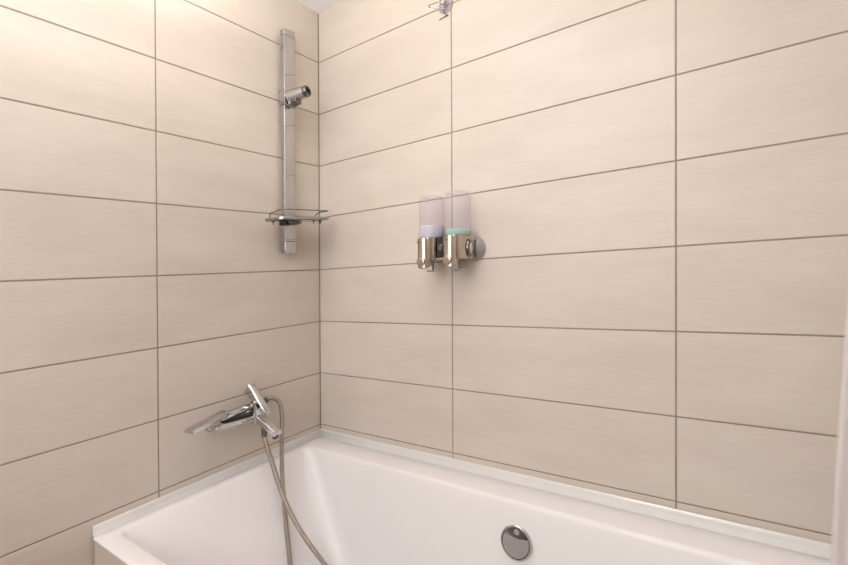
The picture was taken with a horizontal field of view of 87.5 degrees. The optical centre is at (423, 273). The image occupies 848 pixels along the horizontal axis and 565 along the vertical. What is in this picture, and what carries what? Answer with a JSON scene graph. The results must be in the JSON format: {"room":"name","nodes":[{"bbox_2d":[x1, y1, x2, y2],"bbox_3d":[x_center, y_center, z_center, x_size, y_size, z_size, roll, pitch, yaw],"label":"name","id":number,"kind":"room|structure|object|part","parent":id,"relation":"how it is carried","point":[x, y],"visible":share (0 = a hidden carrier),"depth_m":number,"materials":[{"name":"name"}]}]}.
{"room":"bathroom","nodes":[
{"label":"bathroom","id":0,"kind":"room"},
{"bbox_2d":[0,0,320,564],"bbox_3d":[-1.071,0.217,0.820,0.086,2.485,2.250,0,0,34],"label":"wall","id":1,"kind":"structure","parent":0,"point":[146,283],"depth_m":1.19,"materials":[{"name":"beige tile"}]},
{"bbox_2d":[92,429,319,537],"bbox_3d":[-0.609,0.628,1.407,0.012,0.048,0.751,0,0,34],"label":"trim","id":2,"kind":"structure","parent":1,"relation":"attached to","point":[128,516],"depth_m":1.29,"materials":[{"name":"white plastic"}]},
{"bbox_2d":[205,383,280,438],"bbox_3d":[-0.548,0.435,1.366,0.160,0.156,0.187,0,0,34],"label":"mixer tap","id":3,"kind":"object","parent":1,"relation":"attached to","point":[257,412],"visible":0.89,"depth_m":1.39,"materials":[{"name":"silver metal"}]},
{"bbox_3d":[-0.621,0.455,1.310,0.030,0.016,0.013,0,0,34],"label":"knob","id":4,"kind":"part","parent":3,"relation":"part of","materials":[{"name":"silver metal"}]},
{"bbox_2d":[185,397,267,433],"bbox_3d":[-0.588,0.425,1.349,0.034,0.031,0.309,0,0,19],"label":"shower","id":5,"kind":"object","parent":3,"relation":"on","point":[222,415],"visible":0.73,"depth_m":1.29,"materials":[{"name":"silver metal"}]},
{"bbox_3d":[-0.572,0.428,1.392,0.022,0.024,0.173,0,0,21],"label":"handle","id":6,"kind":"part","parent":5,"relation":"part of","materials":[{"name":"silver metal"}]},
{"bbox_3d":[-0.533,0.400,1.415,0.106,0.086,0.027,0,0,34],"label":"lever handle","id":7,"kind":"part","parent":3,"relation":"part of","materials":[{"name":"silver metal"}]},
{"bbox_2d":[261,428,266,436],"bbox_3d":[-0.504,0.494,1.396,0.018,0.038,0.018,0,0,34],"label":"outlet","id":8,"kind":"object","parent":3,"relation":"attached to","point":[263,430],"depth_m":1.39,"materials":[{"name":"silver metal"}]},
{"bbox_3d":[-0.497,0.473,1.397,0.110,0.058,0.030,0,0,32],"label":"spout","id":9,"kind":"part","parent":3,"relation":"part of","materials":[{"name":"silver metal"}]},
{"bbox_2d":[262,396,328,564],"bbox_3d":[-0.343,0.721,1.287,0.556,0.609,0.248,0,0,34],"label":"shower hose","id":10,"kind":"object","parent":3,"relation":"attached to","point":[280,482],"visible":0.98,"depth_m":1.39,"materials":[{"name":"metal"}]},
{"bbox_2d":[279,28,310,253],"bbox_3d":[-0.450,-0.465,1.545,0.120,0.787,0.056,0,0,34],"label":"shower rail","id":11,"kind":"object","parent":1,"relation":"attached to","point":[288,244],"depth_m":1.55,"materials":[{"name":"metal"}]},
{"bbox_3d":[-0.447,-0.616,1.541,0.111,0.061,0.056,0,0,34],"label":"shower bracket","id":12,"kind":"part","parent":11,"relation":"part of","materials":[{"name":"silver metal"}]},
{"bbox_3d":[-0.440,-0.619,1.538,0.071,0.051,0.047,0,0,24],"label":"holder arm","id":13,"kind":"part","parent":11,"relation":"part of","materials":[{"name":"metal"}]},
{"bbox_2d":[265,209,328,225],"bbox_3d":[-0.443,-0.194,1.541,0.116,0.065,0.212,0,0,34],"label":"soap shelf","id":14,"kind":"object","parent":11,"relation":"attached to","point":[283,220],"visible":1,"depth_m":1.51,"materials":[{"name":"grey metal"}]},
{"bbox_3d":[-0.453,-0.175,1.548,0.048,0.012,0.048,0,0,34],"label":"clamp knob","id":15,"kind":"part","parent":14,"relation":"part of","materials":[{"name":"silver metal"}]},
{"bbox_2d":[265,216,328,224],"bbox_3d":[-0.432,-0.182,1.534,0.090,0.040,0.212,0,0,34],"label":"tray","id":16,"kind":"object","parent":14,"relation":"on","point":[285,220],"depth_m":1.51,"materials":[{"name":"silver metal"}]},
{"bbox_3d":[-0.404,-0.627,1.523,0.017,0.038,0.038,0,0,23],"label":"knob","id":17,"kind":"part","parent":11,"relation":"part of","materials":[{"name":"silver metal"}]},
{"bbox_2d":[296,0,342,13],"bbox_3d":[-0.336,-1.049,0.299,1.875,0.244,2.410,0,0,34],"label":"ceiling","id":18,"kind":"structure","parent":0,"point":[318,6],"depth_m":1.65,"materials":[{"name":"paint"}]},
{"bbox_2d":[830,300,847,564],"bbox_3d":[0.386,0.026,0.168,0.374,2.112,0.054,0,0,34],"label":"shower curtain","id":19,"kind":"object","parent":18,"relation":"hanging from","point":[839,542],"visible":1,"depth_m":0.27,"materials":[{"name":"white fabric"}]},
{"bbox_2d":[318,0,847,543],"bbox_3d":[0.327,0.140,1.271,1.725,2.492,0.086,0,0,34],"label":"wall","id":20,"kind":"structure","parent":0,"point":[653,310],"depth_m":1.13,"materials":[{"name":"beige tile"}]},
{"bbox_2d":[428,0,447,19],"bbox_3d":[0.052,-0.828,1.374,0.068,0.078,0.039,0,0,34],"label":"hook","id":21,"kind":"object","parent":20,"relation":"attached to","point":[441,2],"visible":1,"depth_m":1.37,"materials":[{"name":"silver metal"}]},
{"bbox_3d":[0.056,-0.834,1.367,0.022,0.035,0.009,0,0,34],"label":"hook plate","id":22,"kind":"part","parent":21,"relation":"part of","materials":[{"name":"grey metal"}]},
{"bbox_2d":[416,197,485,271],"bbox_3d":[0.067,-0.121,1.323,0.202,0.232,0.118,0,0,34],"label":"soap dispenser","id":23,"kind":"object","parent":20,"relation":"attached to","point":[457,244],"visible":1,"depth_m":1.30,"materials":[{"name":"metal"}]},
{"bbox_3d":[0.026,-0.024,1.326,0.034,0.039,0.007,0,0,14],"label":"lever","id":24,"kind":"part","parent":23,"relation":"part of","materials":[{"name":"silver metal"}]},
{"bbox_2d":[420,197,444,237],"bbox_3d":[0.024,-0.170,1.346,0.078,0.126,0.078,0,0,34],"label":"bottle","id":25,"kind":"object","parent":23,"relation":"on","point":[426,231],"depth_m":1.31,"materials":[{"name":"clear plastic"}]},
{"bbox_2d":[444,199,470,234],"bbox_3d":[0.099,-0.173,1.295,0.078,0.126,0.078,0,0,34],"label":"bottle","id":26,"kind":"object","parent":23,"relation":"on","point":[448,231],"depth_m":1.26,"materials":[{"name":"clear plastic"}]},
{"bbox_3d":[0.101,-0.028,1.274,0.034,0.039,0.007,0,0,14],"label":"lever","id":27,"kind":"part","parent":23,"relation":"part of","materials":[{"name":"silver metal"}]},
{"bbox_3d":[0.132,-0.074,1.280,0.006,0.052,0.032,0,0,34],"label":"knob","id":28,"kind":"part","parent":23,"relation":"part of","materials":[{"name":"silver metal"}]},
{"bbox_2d":[468,236,485,261],"bbox_3d":[0.147,-0.074,1.330,0.077,0.077,0.016,0,0,34],"label":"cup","id":29,"kind":"object","parent":23,"relation":"on","point":[479,248],"depth_m":1.32,"materials":[{"name":"metal"}]},
{"bbox_2d":[320,428,830,559],"bbox_3d":[0.302,0.580,1.232,1.714,0.097,0.012,0,0,34],"label":"trim","id":30,"kind":"structure","parent":20,"relation":"attached to","point":[765,536],"depth_m":1.11,"materials":[{"name":"white plastic"}]},
{"bbox_3d":[-0.327,1.274,0.313,1.875,0.140,2.410,0,0,34],"label":"floor","id":31,"kind":"structure","parent":0,"visible":0},
{"bbox_2d":[93,437,830,564],"bbox_3d":[0.089,0.879,0.931,1.696,0.634,0.750,0,0,34],"label":"bathtub","id":32,"kind":"object","parent":31,"relation":"on","point":[357,505],"visible":0.99,"depth_m":1.27,"materials":[{"name":"white ceramic"}]},
{"bbox_3d":[-0.117,0.897,0.630,1.694,0.604,0.012,0,0,34],"label":"apron panel","id":33,"kind":"part","parent":32,"relation":"part of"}
]}

